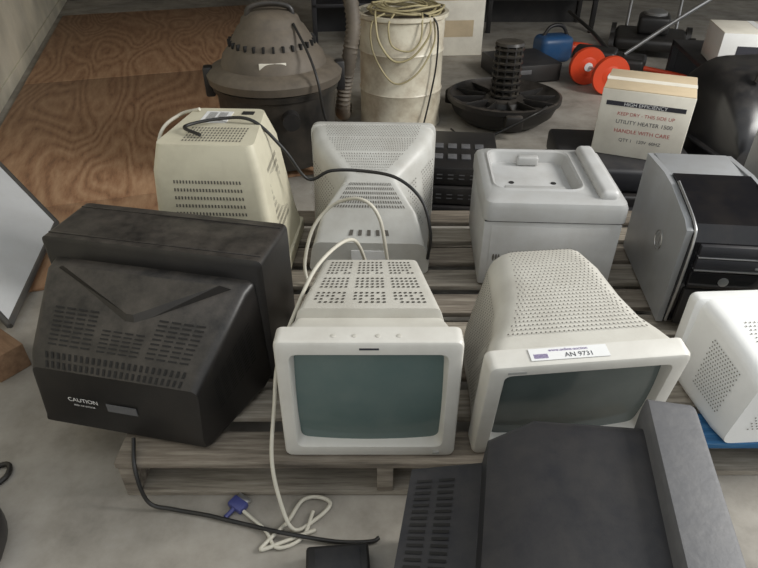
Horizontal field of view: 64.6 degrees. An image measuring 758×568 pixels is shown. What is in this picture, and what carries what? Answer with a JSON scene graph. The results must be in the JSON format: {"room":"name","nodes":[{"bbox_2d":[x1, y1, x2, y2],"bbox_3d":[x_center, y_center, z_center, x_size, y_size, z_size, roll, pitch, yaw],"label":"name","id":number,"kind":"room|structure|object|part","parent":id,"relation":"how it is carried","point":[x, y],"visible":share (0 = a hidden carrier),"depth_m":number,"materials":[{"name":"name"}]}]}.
{"room":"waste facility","nodes":[
{"label":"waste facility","id":0,"kind":"room"},
{"bbox_2d":[0,0,57,87],"bbox_3d":[-2.587,-2.380,3.312,0.120,2.700,9.200,-10,36,-14],"label":"wall","id":1,"kind":"structure","parent":0,"point":[20,20],"depth_m":4.62,"materials":[{"name":"paint"}]},
{"bbox_2d":[0,0,66,112],"bbox_3d":[-2.525,-1.323,4.077,0.014,0.090,9.200,-10,36,-14],"label":"baseboard","id":2,"kind":"structure","parent":1,"relation":"attached to","point":[13,79],"depth_m":4.73,"materials":[{"name":"paint"}]},
{"bbox_2d":[0,0,757,567],"bbox_3d":[1.000,-0.615,3.232,10.000,0.100,12.000,0,35,0],"label":"floor","id":3,"kind":"structure","parent":0,"point":[65,502],"depth_m":1.54,"materials":[{"name":"concrete"}]},
{"bbox_2d":[0,508,7,560],"bbox_3d":[-1.010,0.600,1.323,0.330,0.100,0.330,0,35,0],"label":"tyre","id":4,"kind":"object","parent":3,"relation":"on","point":[3,522],"visible":1,"depth_m":1.37,"materials":[{"name":"black rubber"}]},
{"bbox_2d":[0,461,12,484],"bbox_3d":[-1.056,0.518,1.512,0.236,0.014,0.097,-15,38,-20],"label":"power cable","id":5,"kind":"object","parent":3,"relation":"on","point":[8,465],"visible":1,"depth_m":1.55,"materials":[{"name":"black rubber"}]},
{"bbox_2d":[0,329,30,381],"bbox_3d":[-1.200,0.214,1.883,0.180,0.090,0.100,22,41,28],"label":"wood block","id":6,"kind":"object","parent":3,"relation":"on","point":[14,358],"visible":1,"depth_m":1.85,"materials":[{"name":"brown wood"}]},
{"bbox_2d":[0,5,313,291],"bbox_3d":[-1.569,-1.503,4.399,1.920,0.013,5.250,-10,36,-14],"label":"plywood sheet","id":7,"kind":"object","parent":3,"relation":"on","point":[84,126],"visible":0.34,"depth_m":3.96,"materials":[{"name":"brown wood"}]},
{"bbox_2d":[0,161,59,327],"bbox_3d":[-1.492,-0.204,2.351,0.335,0.202,1.038,-6,35,-9],"label":"whiteboard","id":8,"kind":"object","parent":7,"relation":"on","point":[24,220],"visible":0.87,"depth_m":2.36,"materials":[{"name":"white plastic"}]},
{"bbox_3d":[-1.428,-0.008,2.088,0.481,0.180,0.022,24,42,30],"label":"frame rail","id":9,"kind":"part","parent":8,"relation":"part of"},
{"bbox_3d":[-1.543,-0.406,2.622,0.452,0.180,0.022,25,42,31],"label":"frame rail","id":10,"kind":"part","parent":8,"relation":"part of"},
{"bbox_3d":[-1.306,-0.060,2.284,0.022,0.042,0.683,-6,35,-9],"label":"frame rail","id":11,"kind":"part","parent":8,"relation":"part of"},
{"bbox_2d":[202,0,344,171],"bbox_3d":[-0.499,-0.958,2.923,0.670,0.788,0.657,-6,35,-8],"label":"vacuum","id":12,"kind":"object","parent":7,"relation":"on","point":[271,62],"visible":0.79,"depth_m":2.69,"materials":[{"name":"black plastic"}]},
{"bbox_3d":[-0.497,-1.232,2.714,0.227,0.100,0.028,-6,35,-8],"label":"carry handle","id":13,"kind":"part","parent":12,"relation":"part of","materials":[{"name":"grey plastic"}]},
{"bbox_3d":[-0.500,-1.062,2.857,0.644,0.165,0.644,-6,35,-8],"label":"lid","id":14,"kind":"part","parent":12,"relation":"part of","materials":[{"name":"grey plastic"}]},
{"bbox_3d":[-0.500,-0.839,3.014,0.610,0.390,0.610,-6,35,-8],"label":"tank","id":15,"kind":"part","parent":12,"relation":"part of","materials":[{"name":"black plastic"}]},
{"bbox_3d":[-0.317,-0.843,2.789,0.240,0.656,0.077,26,43,32],"label":"power cord","id":16,"kind":"part","parent":12,"relation":"part of","materials":[{"name":"black rubber"}]},
{"bbox_2d":[224,492,250,517],"bbox_3d":[-0.351,0.546,1.471,0.044,0.018,0.069,22,41,28],"label":"connector","id":17,"kind":"object","parent":3,"relation":"on","point":[240,502],"visible":1,"depth_m":1.47,"materials":[{"name":"blue plastic"}]},
{"bbox_2d":[131,437,379,543],"bbox_3d":[-0.312,0.508,1.404,0.633,0.153,0.088,9,36,13],"label":"power cable","id":18,"kind":"object","parent":3,"relation":"on","point":[133,440],"visible":0.98,"depth_m":1.43,"materials":[{"name":"black rubber"}]},
{"bbox_2d":[242,510,314,549],"bbox_3d":[-0.244,0.581,1.422,0.177,0.009,0.104,0,35,0],"label":"cable","id":19,"kind":"object","parent":3,"relation":"on","point":[244,512],"visible":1,"depth_m":1.41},
{"bbox_2d":[114,211,484,494],"bbox_3d":[0.015,0.115,1.988,1.300,0.130,1.275,0,35,0],"label":"wooden pallet","id":20,"kind":"object","parent":3,"relation":"on","point":[235,463],"visible":0.16,"depth_m":1.51,"materials":[{"name":"brown wood"}]},
{"bbox_2d":[32,203,295,446],"bbox_3d":[-0.583,0.089,1.570,0.600,0.392,0.460,7,36,10],"label":"television","id":21,"kind":"object","parent":20,"relation":"on","point":[157,324],"visible":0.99,"depth_m":1.46,"materials":[{"name":"black plastic"}]},
{"bbox_2d":[154,108,303,268],"bbox_3d":[-0.511,-0.302,2.041,0.420,0.492,0.430,2,35,2],"label":"monitor","id":22,"kind":"object","parent":20,"relation":"on","point":[235,169],"visible":0.63,"depth_m":1.84,"materials":[{"name":"beige plastic"}]},
{"bbox_2d":[157,107,200,139],"bbox_3d":[-0.672,-0.382,2.088,0.149,0.437,0.159,0,35,0],"label":"cable","id":23,"kind":"object","parent":22,"relation":"attached to","point":[180,114],"visible":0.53,"depth_m":2.01,"materials":[{"name":"white plastic"}]},
{"bbox_2d":[208,112,226,120],"bbox_3d":[-0.532,-0.549,1.965,0.063,0.001,0.078,2,35,2],"label":"print","id":24,"kind":"object","parent":22,"relation":"on","point":[212,114],"depth_m":1.97},
{"bbox_2d":[241,111,254,114],"bbox_3d":[-0.435,-0.568,1.996,0.040,0.003,0.030,2,35,2],"label":"socket","id":25,"kind":"object","parent":22,"relation":"attached to","point":[242,112],"depth_m":2.00,"materials":[{"name":"black plastic"}]},
{"bbox_2d":[183,116,431,259],"bbox_3d":[-0.213,-0.311,1.976,0.784,0.444,0.145,1,35,2],"label":"power cable","id":26,"kind":"object","parent":22,"relation":"attached to","point":[185,126],"visible":1,"depth_m":1.96,"materials":[{"name":"black rubber"}]},
{"bbox_2d":[273,260,463,454],"bbox_3d":[-0.021,0.158,1.518,0.406,0.363,0.417,0,35,0],"label":"monitor","id":27,"kind":"object","parent":20,"relation":"on","point":[369,362],"visible":1,"depth_m":1.37,"materials":[{"name":"white plastic"}]},
{"bbox_2d":[259,238,365,551],"bbox_3d":[-0.157,0.205,1.536,0.154,0.503,0.757,5,35,7],"label":"cable","id":28,"kind":"object","parent":27,"relation":"attached to","point":[263,547],"visible":0.92,"depth_m":1.42,"materials":[{"name":"white plastic"}]},
{"bbox_2d":[310,121,435,272],"bbox_3d":[-0.028,-0.321,2.160,0.462,0.388,0.432,1,35,2],"label":"monitor","id":29,"kind":"object","parent":20,"relation":"on","point":[406,151],"visible":0.96,"depth_m":2.07,"materials":[{"name":"grey plastic"}]},
{"bbox_2d":[303,197,388,279],"bbox_3d":[-0.116,-0.158,2.011,0.291,0.279,0.128,-5,35,-7],"label":"cable","id":30,"kind":"object","parent":29,"relation":"attached to","point":[367,202],"visible":0.94,"depth_m":2.00,"materials":[{"name":"white plastic"}]},
{"bbox_2d":[469,146,628,282],"bbox_3d":[0.559,-0.251,2.091,0.445,0.352,0.436,2,35,2],"label":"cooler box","id":31,"kind":"object","parent":20,"relation":"on","point":[522,200],"visible":0.86,"depth_m":1.92,"materials":[{"name":"white plastic"}]},
{"bbox_2d":[491,155,570,188],"bbox_3d":[0.517,-0.373,2.037,0.258,0.036,0.286,0,35,0],"label":"tray","id":32,"kind":"object","parent":31,"relation":"on","point":[507,171],"depth_m":2.09,"materials":[{"name":"white plastic"}]},
{"bbox_3d":[0.540,-0.094,1.943,0.370,0.205,0.004,2,35,2],"label":"chassis panel","id":33,"kind":"part","parent":31,"relation":"part of","materials":[{"name":"grey plastic"}]},
{"bbox_2d":[463,248,689,452],"bbox_3d":[0.423,0.143,1.506,0.440,0.373,0.450,-3,35,-5],"label":"monitor","id":34,"kind":"object","parent":20,"relation":"on","point":[547,337],"visible":1,"depth_m":1.34,"materials":[{"name":"white plastic"}]},
{"bbox_2d":[306,543,369,567],"bbox_3d":[-0.090,0.626,1.327,0.140,0.052,0.085,-3,35,-4],"label":"power adapter","id":35,"kind":"object","parent":3,"relation":"on","point":[355,555],"depth_m":1.32,"materials":[{"name":"black plastic"}]},
{"bbox_2d":[311,0,378,42],"bbox_3d":[-0.300,-2.528,5.310,0.600,0.650,0.500,-3,35,-5],"label":"storage shelf","id":36,"kind":"object","parent":3,"relation":"on","point":[327,15],"visible":0.37,"depth_m":5.58,"materials":[{"name":"black metal"}]},
{"bbox_3d":[-0.554,-2.380,5.099,0.040,0.649,0.040,-3,35,-5],"label":"post","id":37,"kind":"part","parent":36,"relation":"part of","materials":[{"name":"black metal"}]},
{"bbox_3d":[-0.326,-2.667,5.510,0.600,0.649,0.010,-3,35,-5],"label":"panel","id":38,"kind":"part","parent":36,"relation":"part of","materials":[{"name":"black metal"}]},
{"bbox_3d":[-0.300,-2.516,5.319,0.600,0.030,0.500,-3,35,-5],"label":"shelf","id":39,"kind":"part","parent":36,"relation":"part of","materials":[{"name":"black metal"}]},
{"bbox_2d":[335,0,360,120],"bbox_3d":[-0.196,-1.417,3.225,0.150,1.211,0.598,-5,35,-7],"label":"hose","id":40,"kind":"object","parent":3,"relation":"on","point":[343,108],"visible":0.93,"depth_m":3.05,"materials":[{"name":"grey plastic"}]},
{"bbox_2d":[359,0,448,125],"bbox_3d":[0.130,-1.294,3.528,0.524,0.674,0.540,0,35,0],"label":"drum","id":41,"kind":"object","parent":3,"relation":"on","point":[401,47],"visible":0.98,"depth_m":3.35,"materials":[{"name":"white plastic"}]},
{"bbox_3d":[0.130,-1.520,3.380,0.470,0.017,0.470,0,35,0],"label":"drum lid","id":42,"kind":"part","parent":41,"relation":"part of","materials":[{"name":"white plastic"}]},
{"bbox_2d":[369,13,435,84],"bbox_3d":[0.129,-1.279,3.274,0.361,0.358,0.098,0,35,0],"label":"cable","id":43,"kind":"object","parent":41,"relation":"hanging from","point":[401,51],"depth_m":3.27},
{"bbox_2d":[374,10,431,63],"bbox_3d":[0.128,-1.349,3.268,0.310,0.244,0.178,0,35,0],"label":"cable","id":44,"kind":"object","parent":41,"relation":"hanging from","point":[401,36],"depth_m":3.23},
{"bbox_2d":[387,12,423,52],"bbox_3d":[0.140,-1.346,3.213,0.191,0.189,0.079,0,35,0],"label":"cable","id":45,"kind":"object","parent":41,"relation":"hanging from","point":[403,35],"depth_m":3.21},
{"bbox_2d":[423,13,438,122],"bbox_3d":[0.277,-1.170,3.356,0.100,0.631,0.090,0,35,0],"label":"cable","id":46,"kind":"object","parent":41,"relation":"hanging from","point":[430,23],"depth_m":3.34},
{"bbox_2d":[426,0,485,55],"bbox_3d":[0.620,-2.177,5.006,0.420,0.424,0.403,-3,35,-4],"label":"cardboard box","id":47,"kind":"object","parent":3,"relation":"on","point":[463,32],"visible":0.75,"depth_m":4.84,"materials":[{"name":"white cardboard"}]},
{"bbox_3d":[0.637,-2.061,4.844,0.252,0.126,0.003,-3,35,-4],"label":"print panel","id":48,"kind":"part","parent":47,"relation":"part of","materials":[{"name":"cardboard"}]},
{"bbox_2d":[432,131,496,210],"bbox_3d":[0.349,-0.501,2.759,0.360,0.256,0.462,3,35,5],"label":"supplies","id":49,"kind":"object","parent":3,"relation":"on","point":[454,151],"visible":0.49,"depth_m":2.60,"materials":[{"name":"black plastic"}]},
{"bbox_2d":[435,153,442,158],"bbox_3d":[0.261,-0.561,2.626,0.040,0.006,0.050,3,35,5],"label":"socket","id":50,"kind":"object","parent":49,"relation":"attached to","point":[437,155],"depth_m":2.62,"materials":[{"name":"grey plastic"}]},
{"bbox_2d":[435,143,443,147],"bbox_3d":[0.273,-0.629,2.724,0.040,0.006,0.050,3,35,5],"label":"socket","id":51,"kind":"object","parent":49,"relation":"attached to","point":[437,145],"depth_m":2.72,"materials":[{"name":"grey plastic"}]},
{"bbox_2d":[448,143,456,148],"bbox_3d":[0.333,-0.626,2.719,0.040,0.006,0.050,3,35,5],"label":"socket","id":52,"kind":"object","parent":49,"relation":"attached to","point":[450,145],"depth_m":2.71,"materials":[{"name":"grey plastic"}]},
{"bbox_2d":[448,154,456,158],"bbox_3d":[0.320,-0.557,2.621,0.040,0.006,0.050,3,35,5],"label":"socket","id":53,"kind":"object","parent":49,"relation":"attached to","point":[450,156],"depth_m":2.61,"materials":[{"name":"grey plastic"}]},
{"bbox_2d":[461,144,469,148],"bbox_3d":[0.392,-0.622,2.714,0.040,0.006,0.050,3,35,5],"label":"socket","id":54,"kind":"object","parent":49,"relation":"attached to","point":[463,146],"depth_m":2.71,"materials":[{"name":"grey plastic"}]},
{"bbox_2d":[461,154,470,159],"bbox_3d":[0.380,-0.553,2.616,0.040,0.006,0.050,3,35,5],"label":"socket","id":55,"kind":"object","parent":49,"relation":"attached to","point":[463,156],"depth_m":2.61,"materials":[{"name":"grey plastic"}]},
{"bbox_2d":[475,144,483,149],"bbox_3d":[0.452,-0.618,2.708,0.040,0.006,0.050,3,35,5],"label":"socket","id":56,"kind":"object","parent":49,"relation":"attached to","point":[477,146],"depth_m":2.71,"materials":[{"name":"grey plastic"}]},
{"bbox_2d":[445,38,561,134],"bbox_3d":[0.755,-1.181,3.546,0.680,0.468,0.756,0,35,0],"label":"cable reel","id":57,"kind":"object","parent":3,"relation":"on","point":[504,101],"visible":0.98,"depth_m":3.52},
{"bbox_3d":[0.690,-0.912,3.405,0.540,0.165,0.218,0,35,0],"label":"power cord","id":58,"kind":"part","parent":57,"relation":"part of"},
{"bbox_2d":[481,48,561,81],"bbox_3d":[1.052,-1.622,4.469,0.440,0.130,0.458,-8,36,-11],"label":"desktop computer","id":59,"kind":"object","parent":3,"relation":"on","point":[537,66],"visible":0.63,"depth_m":4.33,"materials":[{"name":"black plastic"}]},
{"bbox_3d":[1.104,-1.506,4.295,0.420,0.116,0.020,-8,36,-11],"label":"panel","id":60,"kind":"part","parent":59,"relation":"part of","materials":[{"name":"black plastic"}]},
{"bbox_2d":[484,0,598,32],"bbox_3d":[1.500,-2.745,5.647,1.000,0.620,0.500,0,35,0],"label":"storage shelf","id":61,"kind":"object","parent":3,"relation":"on","point":[495,10],"visible":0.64,"depth_m":5.95,"materials":[{"name":"black metal"}]},
{"bbox_3d":[1.020,-2.613,5.458,0.040,0.619,0.040,0,35,0],"label":"post","id":62,"kind":"part","parent":61,"relation":"part of","materials":[{"name":"black plastic"}]},
{"bbox_3d":[1.500,-2.885,5.848,1.000,0.619,0.010,0,35,0],"label":"panel","id":63,"kind":"part","parent":61,"relation":"part of","materials":[{"name":"black plastic"}]},
{"bbox_3d":[1.500,-2.733,5.655,1.000,0.030,0.500,0,35,0],"label":"shelf","id":64,"kind":"part","parent":61,"relation":"part of","materials":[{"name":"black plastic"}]},
{"bbox_3d":[1.980,-2.877,5.835,0.040,0.619,0.040,0,35,0],"label":"post","id":65,"kind":"part","parent":61,"relation":"part of","materials":[{"name":"black plastic"}]},
{"bbox_3d":[1.980,-2.613,5.458,0.040,0.619,0.040,0,35,0],"label":"post","id":66,"kind":"part","parent":61,"relation":"part of","materials":[{"name":"black plastic"}]},
{"bbox_2d":[533,23,591,61],"bbox_3d":[1.513,-1.937,4.785,0.554,0.284,0.200,-9,36,-12],"label":"watering can","id":67,"kind":"object","parent":3,"relation":"on","point":[559,46],"visible":0.64,"depth_m":4.69,"materials":[{"name":"blue plastic"},{"name":"black plastic"}]},
{"bbox_3d":[1.390,-1.988,4.708,0.243,0.112,0.028,-9,36,-12],"label":"handle","id":68,"kind":"part","parent":67,"relation":"part of","materials":[{"name":"black plastic"}]},
{"bbox_2d":[394,400,746,567],"bbox_3d":[0.273,0.560,1.030,0.500,0.500,0.600,6,36,9],"label":"television","id":69,"kind":"object","parent":3,"relation":"on","point":[649,494],"visible":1,"depth_m":0.99,"materials":[{"name":"black plastic"}]},
{"bbox_2d":[545,129,687,210],"bbox_3d":[1.116,-0.505,2.796,0.620,0.220,0.600,3,35,5],"label":"printer","id":70,"kind":"object","parent":3,"relation":"on","point":[626,172],"visible":0.15,"depth_m":2.67,"materials":[{"name":"black plastic"}]},
{"bbox_2d":[591,68,697,159],"bbox_3d":[1.200,-0.767,2.721,0.370,0.294,0.322,14,37,19],"label":"cardboard box","id":71,"kind":"object","parent":70,"relation":"on","point":[640,113],"visible":0.98,"depth_m":2.60,"materials":[{"name":"white cardboard"}]},
{"bbox_2d":[568,0,712,93],"bbox_3d":[1.946,-1.892,4.331,1.064,0.731,1.266,7,36,10],"label":"cart","id":72,"kind":"object","parent":3,"relation":"on","point":[589,64],"visible":0.8,"depth_m":4.16,"materials":[{"name":"red plastic"}]},
{"bbox_2d":[608,0,695,52],"bbox_3d":[2.330,-2.424,4.981,0.640,0.857,1.050,12,37,16],"label":"push mower","id":73,"kind":"object","parent":3,"relation":"on","point":[651,20],"visible":0.7,"depth_m":4.84,"materials":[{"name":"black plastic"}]},
{"bbox_3d":[2.231,-2.650,5.205,0.024,0.744,0.530,12,37,16],"label":"mower handle","id":74,"kind":"part","parent":73,"relation":"part of","materials":[{"name":"metal"}]},
{"bbox_3d":[2.607,-2.571,5.093,0.024,0.744,0.530,12,37,16],"label":"mower handle","id":75,"kind":"part","parent":73,"relation":"part of","materials":[{"name":"metal"}]},
{"bbox_2d":[607,211,757,474],"bbox_3d":[1.270,0.098,2.013,1.170,0.130,1.215,0,35,0],"label":"wooden pallet","id":76,"kind":"object","parent":3,"relation":"on","point":[727,458],"visible":0.02,"depth_m":1.62,"materials":[{"name":"blue paint"}]},
{"bbox_2d":[623,153,757,323],"bbox_3d":[1.009,-0.148,1.905,0.270,0.398,0.490,3,35,5],"label":"computer tower","id":77,"kind":"object","parent":76,"relation":"on","point":[693,225],"visible":0.87,"depth_m":1.77,"materials":[{"name":"silver metal"}]},
{"bbox_3d":[0.888,-0.166,1.929,0.018,0.376,0.455,3,35,5],"label":"panel","id":78,"kind":"part","parent":77,"relation":"part of","materials":[{"name":"silver metal"}]},
{"bbox_3d":[0.883,-0.096,1.804,0.008,0.368,0.222,3,35,5],"label":"rim trim","id":79,"kind":"part","parent":77,"relation":"part of","materials":[{"name":"metal"}]},
{"bbox_3d":[0.988,0.069,1.778,0.200,0.128,0.020,3,35,5],"label":"door","id":80,"kind":"part","parent":77,"relation":"part of","materials":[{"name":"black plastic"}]},
{"bbox_3d":[0.988,-0.011,1.721,0.200,0.055,0.022,3,35,5],"label":"card reader door","id":81,"kind":"part","parent":77,"relation":"part of","materials":[{"name":"black plastic"}]},
{"bbox_3d":[0.987,-0.037,1.698,0.190,0.004,0.018,3,35,5],"label":"drive trim","id":82,"kind":"part","parent":77,"relation":"part of","materials":[{"name":"metal"}]},
{"bbox_3d":[0.987,-0.072,1.673,0.190,0.004,0.018,3,35,5],"label":"drive trim","id":83,"kind":"part","parent":77,"relation":"part of","materials":[{"name":"metal"}]},
{"bbox_3d":[1.136,-0.151,1.907,0.018,0.376,0.455,3,35,5],"label":"panel","id":84,"kind":"part","parent":77,"relation":"part of","materials":[{"name":"silver metal"}]},
{"bbox_2d":[674,290,757,442],"bbox_3d":[1.022,0.200,1.524,0.420,0.265,0.282,-2,35,-2],"label":"monitor","id":85,"kind":"object","parent":76,"relation":"on","point":[719,329],"visible":0.98,"depth_m":1.48,"materials":[{"name":"white plastic"}]},
{"bbox_2d":[744,130,757,178],"bbox_3d":[1.559,-0.323,2.155,0.270,0.398,0.490,1,35,2],"label":"computer tower","id":86,"kind":"object","parent":76,"relation":"on","point":[751,164],"visible":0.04,"depth_m":2.30,"materials":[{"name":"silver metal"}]},
{"bbox_2d":[665,39,706,74],"bbox_3d":[2.450,-1.351,3.937,0.900,0.298,0.700,5,35,7],"label":"bench","id":87,"kind":"object","parent":3,"relation":"on","point":[685,56],"visible":0.31,"depth_m":4.18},
{"bbox_3d":[2.070,-1.573,4.254,0.040,0.297,0.040,5,35,7],"label":"post","id":88,"kind":"part","parent":87,"relation":"part of","materials":[{"name":"black metal"}]},
{"bbox_2d":[673,39,706,66],"bbox_3d":[2.450,-1.461,3.860,0.900,0.030,0.700,5,35,7],"label":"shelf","id":89,"kind":"object","parent":87,"relation":"attached to","point":[691,49],"depth_m":3.98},
{"bbox_2d":[701,19,757,60],"bbox_3d":[2.260,-1.444,3.627,0.460,0.204,0.363,7,36,10],"label":"cardboard box","id":90,"kind":"object","parent":87,"relation":"on","point":[723,37],"visible":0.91,"depth_m":3.52,"materials":[{"name":"cardboard"},{"name":"ink"}]},
{"bbox_3d":[2.223,-1.341,3.484,0.276,0.060,0.003,7,36,10],"label":"print panel","id":91,"kind":"part","parent":90,"relation":"part of","materials":[{"name":"grey cardboard"}]},
{"bbox_2d":[683,54,757,166],"bbox_3d":[1.802,-0.779,2.827,0.650,0.634,0.595,-5,35,-7],"label":"plastic bag","id":92,"kind":"object","parent":3,"relation":"on","point":[724,120],"visible":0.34,"depth_m":2.70,"materials":[{"name":"black plastic"}]}
]}

